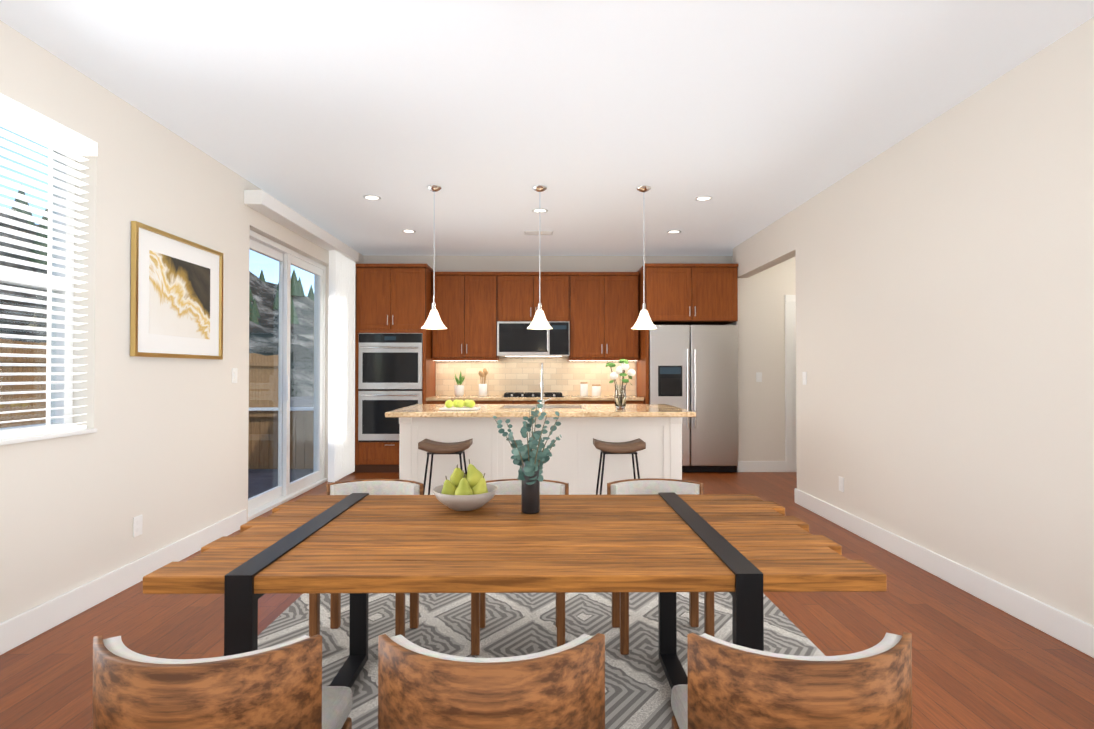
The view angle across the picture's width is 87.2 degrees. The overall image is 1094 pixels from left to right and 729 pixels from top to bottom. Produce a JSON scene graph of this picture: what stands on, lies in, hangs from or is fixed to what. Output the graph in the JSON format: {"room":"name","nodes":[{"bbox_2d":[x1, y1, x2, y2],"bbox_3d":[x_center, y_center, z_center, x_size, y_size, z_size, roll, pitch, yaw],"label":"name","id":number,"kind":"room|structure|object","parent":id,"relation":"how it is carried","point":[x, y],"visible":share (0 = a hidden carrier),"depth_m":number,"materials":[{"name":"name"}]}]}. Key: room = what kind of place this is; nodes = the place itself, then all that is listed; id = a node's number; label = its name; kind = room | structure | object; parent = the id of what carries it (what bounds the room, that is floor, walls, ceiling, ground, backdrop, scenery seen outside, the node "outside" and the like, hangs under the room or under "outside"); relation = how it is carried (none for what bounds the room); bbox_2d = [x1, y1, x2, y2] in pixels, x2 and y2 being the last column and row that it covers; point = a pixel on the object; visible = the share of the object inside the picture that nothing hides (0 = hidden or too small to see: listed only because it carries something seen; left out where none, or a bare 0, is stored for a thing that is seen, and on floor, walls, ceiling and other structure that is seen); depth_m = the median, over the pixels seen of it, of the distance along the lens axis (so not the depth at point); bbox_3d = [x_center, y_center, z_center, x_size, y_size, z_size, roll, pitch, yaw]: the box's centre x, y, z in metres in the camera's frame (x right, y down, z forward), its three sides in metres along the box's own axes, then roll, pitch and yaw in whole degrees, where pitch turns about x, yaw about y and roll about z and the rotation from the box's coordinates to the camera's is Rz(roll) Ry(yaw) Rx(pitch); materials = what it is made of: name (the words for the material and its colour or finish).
{"room":"dining room","nodes":[
{"label":"dining room","id":0,"kind":"room"},
{"bbox_2d":[0,20,362,622],"bbox_3d":[-2.490,-0.121,2.511,0.200,2.770,10.580,0,-1,-1],"label":"wall","id":1,"kind":"structure","parent":0,"point":[163,450],"depth_m":3.26,"materials":[{"name":"beige paint"}]},
{"bbox_2d":[0,93,97,445],"bbox_3d":[-2.470,-0.421,2.085,0.208,1.536,1.916,0,-1,-1],"label":"window blinds","id":2,"kind":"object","parent":1,"relation":"in","point":[67,147],"depth_m":2.79,"materials":[{"name":"white plastic"}]},
{"bbox_2d":[0,509,246,654],"bbox_3d":[-2.367,1.178,0.892,0.016,0.135,7.370,0,-1,-1],"label":"baseboard","id":3,"kind":"structure","parent":1,"relation":"attached to","point":[15,631],"depth_m":3.07,"materials":[{"name":"white paint"}]},
{"bbox_2d":[133,515,142,536],"bbox_3d":[-2.392,0.944,3.360,0.008,0.116,0.072,0,-1,-1],"label":"electrical outlet","id":4,"kind":"object","parent":1,"relation":"attached to","point":[137,524],"visible":1,"depth_m":3.35,"materials":[{"name":"white plastic"}]},
{"bbox_2d":[130,221,222,359],"bbox_3d":[-2.384,-0.432,3.756,0.030,0.780,0.910,0,-1,-1],"label":"picture frame","id":5,"kind":"object","parent":1,"relation":"attached to","point":[176,303],"visible":1,"depth_m":3.67,"materials":[{"name":"gold metal"}]},
{"bbox_2d":[232,368,237,382],"bbox_3d":[-2.401,0.086,4.420,0.010,0.116,0.072,0,-1,-1],"label":"light switch","id":6,"kind":"object","parent":1,"relation":"attached to","point":[234,374],"visible":1,"depth_m":4.41,"materials":[{"name":"white plastic"}]},
{"bbox_2d":[248,230,326,520],"bbox_3d":[-2.527,0.089,5.554,0.140,2.417,1.826,0,-1,-1],"label":"sliding door","id":7,"kind":"structure","parent":1,"relation":"in","point":[286,489],"depth_m":5.53,"materials":[{"name":"white"}]},
{"bbox_2d":[244,190,358,261],"bbox_3d":[-2.343,-1.317,5.756,0.148,0.115,2.400,0,-1,-1],"label":"valance headrail","id":8,"kind":"object","parent":1,"relation":"attached to","point":[269,206],"visible":0.92,"depth_m":5.21,"materials":[{"name":"white plastic"}]},
{"bbox_2d":[328,250,354,481],"bbox_3d":[-2.341,0.020,6.571,0.084,2.520,0.690,0,-1,-1],"label":"vertical blinds","id":9,"kind":"object","parent":1,"relation":"attached to","point":[341,397],"visible":0.98,"depth_m":6.46,"materials":[{"name":"white"}]},
{"bbox_2d":[0,472,1093,728],"bbox_3d":[1.116,1.324,2.477,7.410,0.120,10.880,0,-1,-1],"label":"floor","id":10,"kind":"structure","parent":0,"point":[978,664],"depth_m":2.63,"materials":[{"name":"brown wood"}]},
{"bbox_2d":[355,264,434,472],"bbox_3d":[-1.900,0.048,7.275,0.855,2.540,0.653,0,-1,-1],"label":"tall cabinet","id":11,"kind":"object","parent":10,"relation":"on","point":[403,359],"depth_m":6.96,"materials":[{"name":"brown wood"}]},
{"bbox_2d":[418,438,472,494],"bbox_3d":[-0.777,0.936,4.425,0.386,0.700,0.316,0,-1,-1],"label":"bar stool","id":12,"kind":"object","parent":10,"relation":"on","point":[431,447],"visible":0.52,"depth_m":4.33,"materials":[{"name":"brown wood"}]},
{"bbox_2d":[427,399,474,403],"bbox_3d":[-1.175,0.881,7.290,0.591,0.875,0.617,0,-1,-1],"label":"base cabinet","id":13,"kind":"object","parent":10,"relation":"on","point":[429,401],"depth_m":6.96,"materials":[{"name":"brown wood"}]},
{"bbox_2d":[475,399,518,403],"bbox_3d":[-0.676,0.881,7.295,0.651,0.875,0.617,0,-1,-1],"label":"base cabinet","id":14,"kind":"object","parent":10,"relation":"on","point":[477,401],"depth_m":6.99,"materials":[{"name":"brown wood"}]},
{"bbox_2d":[397,416,684,494],"bbox_3d":[-0.053,0.857,5.139,2.352,0.872,0.786,0,-1,-1],"label":"kitchen island","id":15,"kind":"object","parent":10,"relation":"on","point":[574,461],"depth_m":4.76,"materials":[{"name":"white paint"}]},
{"bbox_2d":[385,404,695,415],"bbox_3d":[-0.052,0.397,5.013,2.420,0.040,1.110,0,-1,-1],"label":"island countertop","id":16,"kind":"structure","parent":15,"relation":"on","point":[417,409],"depth_m":4.54,"materials":[{"name":"beige stone"}]},
{"bbox_2d":[439,399,480,409],"bbox_3d":[-0.720,0.333,4.782,0.320,0.079,0.220,0,-1,-1],"label":"fruit plate","id":17,"kind":"object","parent":16,"relation":"on","point":[461,404],"visible":1,"depth_m":4.74,"materials":[{"name":"white ceramic"}]},
{"bbox_2d":[501,404,584,407],"bbox_3d":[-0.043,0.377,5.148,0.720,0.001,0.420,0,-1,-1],"label":"sink","id":18,"kind":"object","parent":16,"relation":"in","point":[502,405],"depth_m":5.18,"materials":[{"name":"silver metal"}]},
{"bbox_2d":[540,363,550,404],"bbox_3d":[-0.014,0.181,5.321,0.113,0.396,0.210,0,-1,-1],"label":"faucet","id":19,"kind":"object","parent":16,"relation":"on","point":[542,399],"visible":0.9,"depth_m":5.37,"materials":[{"name":"silver metal"}]},
{"bbox_2d":[605,359,635,408],"bbox_3d":[0.621,0.163,4.868,0.259,0.421,0.243,0,-1,-1],"label":"flower vase","id":20,"kind":"object","parent":16,"relation":"on","point":[620,396],"visible":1,"depth_m":4.80,"materials":[{"name":"clear glass"}]},
{"bbox_2d":[519,399,562,403],"bbox_3d":[-0.147,0.881,7.299,0.652,0.875,0.617,0,-1,-1],"label":"base cabinet","id":21,"kind":"object","parent":10,"relation":"on","point":[521,401],"depth_m":7.00,"materials":[{"name":"brown wood"}]},
{"bbox_2d":[427,395,642,398],"bbox_3d":[-0.147,0.423,7.290,2.648,0.039,0.647,0,-1,-1],"label":"countertop","id":22,"kind":"structure","parent":21,"relation":"on","point":[428,396],"depth_m":6.98,"materials":[{"name":"beige stone"}]},
{"bbox_2d":[453,371,464,395],"bbox_3d":[-1.133,0.238,7.349,0.194,0.327,0.132,0,-1,-1],"label":"potted plant","id":23,"kind":"object","parent":22,"relation":"on","point":[458,389],"visible":1,"depth_m":7.31,"materials":[{"name":"green plant"}]},
{"bbox_2d":[478,368,487,395],"bbox_3d":[-0.820,0.224,7.383,0.124,0.356,0.110,0,-1,-1],"label":"utensil crock","id":24,"kind":"object","parent":22,"relation":"on","point":[483,388],"visible":1,"depth_m":7.34,"materials":[{"name":"white ceramic"}]},
{"bbox_2d":[503,391,562,394],"bbox_3d":[-0.173,0.383,7.297,0.760,0.042,0.479,0,-1,-1],"label":"cooktop","id":25,"kind":"object","parent":22,"relation":"in","point":[504,392],"depth_m":7.46,"materials":[{"name":"black metal"}]},
{"bbox_2d":[580,382,587,395],"bbox_3d":[0.476,0.315,7.394,0.098,0.175,0.098,0,-1,-12],"label":"canister set","id":26,"kind":"object","parent":22,"relation":"on","point":[583,385],"depth_m":7.35,"materials":[{"name":"white ceramic"}]},
{"bbox_2d":[592,384,600,395],"bbox_3d":[0.636,0.330,7.395,0.118,0.145,0.118,0,-1,-12],"label":"canister set","id":27,"kind":"object","parent":22,"relation":"on","point":[596,389],"depth_m":7.35,"materials":[{"name":"white ceramic"}]},
{"bbox_2d":[258,592,824,728],"bbox_3d":[-0.065,1.252,1.977,2.540,0.010,3.200,0,-1,-1],"label":"rug","id":28,"kind":"object","parent":10,"relation":"on","point":[637,691],"depth_m":2.68,"materials":[{"name":"grey fabric"}]},
{"bbox_2d":[92,634,352,728],"bbox_3d":[-0.688,0.895,1.243,0.461,0.685,0.415,0,-1,-1],"label":"dining chair","id":29,"kind":"object","parent":28,"relation":"on","point":[279,686],"visible":1,"depth_m":1.07,"materials":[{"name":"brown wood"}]},
{"bbox_2d":[309,479,422,636],"bbox_3d":[-0.821,0.911,2.657,0.461,0.685,0.415,0,-1,-1],"label":"dining chair","id":30,"kind":"object","parent":28,"relation":"on","point":[388,487],"visible":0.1,"depth_m":2.73,"materials":[{"name":"brown wood"}]},
{"bbox_2d":[378,633,604,728],"bbox_3d":[-0.113,0.895,1.248,0.461,0.685,0.415,0,-1,-1],"label":"dining chair","id":31,"kind":"object","parent":28,"relation":"on","point":[559,687],"visible":1,"depth_m":1.07,"materials":[{"name":"brown wood"}]},
{"bbox_2d":[143,492,886,689],"bbox_3d":[-0.065,0.894,1.956,1.970,0.704,0.986,0,-1,-1],"label":"dining table","id":32,"kind":"object","parent":28,"relation":"on","point":[745,551],"visible":0.94,"depth_m":1.67,"materials":[{"name":"brown wood"}]},
{"bbox_2d":[432,459,497,510],"bbox_3d":[-0.312,0.457,2.194,0.250,0.184,0.250,0,-1,-1],"label":"fruit bowl","id":33,"kind":"object","parent":32,"relation":"on","point":[461,490],"visible":1,"depth_m":2.15,"materials":[{"name":"beige ceramic"}]},
{"bbox_2d":[493,399,561,513],"bbox_3d":[-0.075,0.340,2.136,0.262,0.417,0.292,0,-1,-1],"label":"vase","id":34,"kind":"object","parent":32,"relation":"on","point":[529,461],"visible":1,"depth_m":2.11,"materials":[{"name":"black"}]},
{"bbox_2d":[471,479,568,654],"bbox_3d":[-0.126,0.911,2.663,0.461,0.685,0.415,0,-1,-1],"label":"dining chair","id":35,"kind":"object","parent":28,"relation":"on","point":[505,487],"visible":0.15,"depth_m":2.73,"materials":[{"name":"brown wood"}]},
{"bbox_2d":[607,478,714,654],"bbox_3d":[0.519,0.911,2.669,0.461,0.685,0.415,0,-1,-1],"label":"dining chair","id":36,"kind":"object","parent":28,"relation":"on","point":[620,610],"visible":0.35,"depth_m":2.74,"materials":[{"name":"brown wood"}]},
{"bbox_2d":[671,632,912,728],"bbox_3d":[0.517,0.895,1.254,0.461,0.685,0.415,0,-1,-1],"label":"dining chair","id":37,"kind":"object","parent":28,"relation":"on","point":[729,685],"visible":1,"depth_m":1.08,"materials":[{"name":"brown wood"}]},
{"bbox_2d":[563,399,606,403],"bbox_3d":[0.383,0.881,7.304,0.651,0.875,0.617,0,-1,-1],"label":"base cabinet","id":38,"kind":"object","parent":10,"relation":"on","point":[565,401],"depth_m":7.00,"materials":[{"name":"brown wood"}]},
{"bbox_2d":[593,438,645,494],"bbox_3d":[0.553,0.936,4.437,0.386,0.700,0.316,0,-1,-1],"label":"bar stool","id":39,"kind":"object","parent":10,"relation":"on","point":[632,447],"visible":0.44,"depth_m":4.34,"materials":[{"name":"brown wood"}]},
{"bbox_2d":[607,399,646,403],"bbox_3d":[0.882,0.881,7.309,0.591,0.875,0.617,0,-1,-1],"label":"base cabinet","id":40,"kind":"object","parent":10,"relation":"on","point":[609,401],"depth_m":7.00,"materials":[{"name":"brown wood"}]},
{"bbox_2d":[649,325,737,471],"bbox_3d":[1.772,0.417,7.228,1.069,1.799,0.732,0,-1,-1],"label":"refrigerator","id":41,"kind":"object","parent":10,"relation":"on","point":[693,368],"visible":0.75,"depth_m":6.93,"materials":[{"name":"silver metal"}]},
{"bbox_2d":[0,0,1093,255],"bbox_3d":[1.116,-1.566,2.510,7.410,0.120,10.880,0,-1,-1],"label":"ceiling","id":42,"kind":"structure","parent":0,"point":[752,116],"depth_m":3.21,"materials":[{"name":"white paint"}]},
{"bbox_2d":[363,195,380,199],"bbox_3d":[-1.542,-1.472,5.065,0.156,0.006,0.156,0,-1,-1],"label":"recessed light","id":43,"kind":"object","parent":42,"relation":"in","point":[371,197],"visible":0.98,"depth_m":5.07,"materials":[{"name":"white"}]},
{"bbox_2d":[402,229,415,232],"bbox_3d":[-1.514,-1.458,6.285,0.156,0.006,0.156,0,-1,-1],"label":"recessed light","id":44,"kind":"object","parent":42,"relation":"in","point":[408,231],"visible":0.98,"depth_m":6.29,"materials":[{"name":"white"}]},
{"bbox_2d":[421,185,446,328],"bbox_3d":[-0.940,-0.889,4.784,0.216,1.179,0.216,0,-1,-1],"label":"pendant light","id":45,"kind":"object","parent":42,"relation":"hanging from","point":[433,321],"visible":1,"depth_m":4.76,"materials":[{"name":"silver metal"}]},
{"bbox_2d":[524,231,552,234],"bbox_3d":[-0.094,-1.454,6.358,0.320,0.015,0.160,0,-1,-1],"label":"ceiling vent","id":46,"kind":"object","parent":42,"relation":"in","point":[537,232],"visible":0.98,"depth_m":6.33,"materials":[{"name":"white metal"}]},
{"bbox_2d":[532,208,547,212],"bbox_3d":[-0.066,-1.467,5.479,0.156,0.006,0.156,0,-1,-1],"label":"recessed light","id":47,"kind":"object","parent":42,"relation":"in","point":[536,210],"visible":0.94,"depth_m":5.48,"materials":[{"name":"white"}]},
{"bbox_2d":[527,185,552,328],"bbox_3d":[-0.060,-0.889,4.792,0.216,1.179,0.216,0,-1,-1],"label":"pendant light","id":48,"kind":"object","parent":42,"relation":"hanging from","point":[539,321],"visible":1,"depth_m":4.77,"materials":[{"name":"silver metal"}]},
{"bbox_2d":[631,185,656,328],"bbox_3d":[0.810,-0.889,4.800,0.216,1.179,0.216,0,-1,-1],"label":"pendant light","id":49,"kind":"object","parent":42,"relation":"hanging from","point":[643,321],"visible":1,"depth_m":4.78,"materials":[{"name":"silver metal"}]},
{"bbox_2d":[667,230,680,233],"bbox_3d":[1.396,-1.458,6.312,0.156,0.006,0.156,0,-1,-1],"label":"recessed light","id":50,"kind":"object","parent":42,"relation":"in","point":[674,231],"visible":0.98,"depth_m":6.30,"materials":[{"name":"white"}]},
{"bbox_2d":[695,196,711,200],"bbox_3d":[1.387,-1.472,5.092,0.156,0.006,0.156,0,-1,-1],"label":"recessed light","id":51,"kind":"object","parent":42,"relation":"in","point":[703,198],"visible":0.98,"depth_m":5.10,"materials":[{"name":"white plastic"}]},
{"bbox_2d":[363,255,732,395],"bbox_3d":[1.038,-0.062,7.733,7.350,2.770,0.200,0,-1,-1],"label":"wall","id":52,"kind":"structure","parent":0,"point":[452,263],"depth_m":7.64,"materials":[{"name":"beige paint"}]},
{"bbox_2d":[431,271,502,358],"bbox_3d":[-1.013,-0.627,7.452,0.896,1.095,0.331,0,-1,-1],"label":"upper cabinet","id":53,"kind":"object","parent":52,"relation":"attached to","point":[467,303],"depth_m":7.29,"materials":[{"name":"brown wood"}]},
{"bbox_2d":[495,315,550,358],"bbox_3d":[-0.305,-0.358,7.421,0.650,0.505,0.400,0,-1,-1],"label":"microwave","id":54,"kind":"object","parent":52,"relation":"attached to","point":[513,340],"depth_m":7.22,"materials":[{"name":"silver metal"}]},
{"bbox_2d":[503,272,570,314],"bbox_3d":[-0.174,-0.860,7.462,0.920,0.630,0.331,0,-1,-1],"label":"upper cabinet","id":55,"kind":"object","parent":52,"relation":"attached to","point":[520,289],"depth_m":7.30,"materials":[{"name":"brown wood"}]},
{"bbox_2d":[551,315,570,358],"bbox_3d":[0.151,-0.358,7.425,0.262,0.505,0.400,0,-1,-1],"label":"control panel","id":56,"kind":"object","parent":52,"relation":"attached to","point":[561,324],"depth_m":7.22,"materials":[{"name":"black glass"}]},
{"bbox_2d":[571,271,638,358],"bbox_3d":[0.691,-0.627,7.467,0.949,1.095,0.331,0,-1,-1],"label":"upper cabinet","id":57,"kind":"object","parent":52,"relation":"attached to","point":[604,305],"depth_m":7.31,"materials":[{"name":"brown wood"}]},
{"bbox_2d":[639,263,737,324],"bbox_3d":[1.755,-0.871,7.306,1.126,0.700,0.677,0,-1,-1],"label":"upper cabinet","id":58,"kind":"object","parent":52,"relation":"attached to","point":[675,293],"depth_m":6.97,"materials":[{"name":"brown wood"}]},
{"bbox_2d":[732,247,795,460],"bbox_3d":[3.452,-0.068,7.125,2.254,2.770,0.140,0,-1,-1],"label":"wall","id":59,"kind":"structure","parent":0,"point":[760,322],"depth_m":7.03,"materials":[{"name":"beige paint"}]},
{"bbox_2d":[756,372,761,381],"bbox_3d":[2.600,0.156,7.038,0.072,0.116,0.010,0,-1,-1],"label":"light switch","id":60,"kind":"object","parent":59,"relation":"attached to","point":[758,376],"visible":1,"depth_m":7.04,"materials":[{"name":"white plastic"}]},
{"bbox_2d":[737,461,796,471],"bbox_3d":[3.453,1.248,7.032,2.253,0.135,0.016,0,-1,-1],"label":"baseboard","id":61,"kind":"structure","parent":59,"relation":"attached to","point":[743,466],"depth_m":7.02,"materials":[{"name":"white paint"}]},
{"bbox_2d":[785,295,796,471],"bbox_3d":[3.385,0.230,7.040,0.930,2.168,0.019,0,-1,-1],"label":"door frame","id":62,"kind":"structure","parent":59,"relation":"attached to","point":[790,386],"depth_m":7.03,"materials":[{"name":"white"}]},
{"bbox_2d":[736,17,1093,625],"bbox_3d":[2.439,-0.125,2.155,0.140,2.770,9.778,0,-1,-1],"label":"wall","id":63,"kind":"structure","parent":0,"point":[945,322],"depth_m":3.21,"materials":[{"name":"beige paint"}]},
{"bbox_2d":[802,372,806,384],"bbox_3d":[2.335,0.125,5.212,0.010,0.116,0.072,0,-1,-1],"label":"light switch","id":64,"kind":"object","parent":63,"relation":"attached to","point":[804,375],"visible":1,"depth_m":5.20,"materials":[{"name":"white plastic"}]},
{"bbox_2d":[839,476,843,491],"bbox_3d":[2.342,0.953,4.573,0.008,0.116,0.072,0,-1,-1],"label":"electrical outlet","id":65,"kind":"object","parent":63,"relation":"attached to","point":[841,484],"visible":1,"depth_m":4.56,"materials":[{"name":"white plastic"}]},
{"bbox_2d":[794,488,1093,657],"bbox_3d":[2.368,1.183,1.323,0.016,0.135,8.146,0,-1,-1],"label":"baseboard","id":66,"kind":"structure","parent":63,"relation":"attached to","point":[1060,625],"depth_m":3.17,"materials":[{"name":"white paint"}]},
{"label":"outside","id":67,"kind":"structure","parent":0,"visible":0},
{"bbox_2d":[0,184,313,396],"bbox_3d":[-71.766,-13.968,89.361,118.000,34.014,240.000,0,-1,-1],"label":"hill","id":68,"kind":"structure","parent":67,"point":[271,310],"depth_m":46.44,"materials":[{"name":"grey stone"}]},
{"bbox_2d":[248,396,313,498],"bbox_3d":[-71.981,2.583,79.170,137.388,0.300,240.000,0,-1,-1],"label":"ground","id":69,"kind":"structure","parent":67,"point":[260,484],"depth_m":8.44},
{"bbox_2d":[0,338,313,468],"bbox_3d":[-4.631,0.614,4.294,3.930,1.938,21.000,0,-1,-1],"label":"fence","id":70,"kind":"object","parent":69,"relation":"on","point":[273,428],"depth_m":8.99,"materials":[{"name":"brown wood"}]}
]}

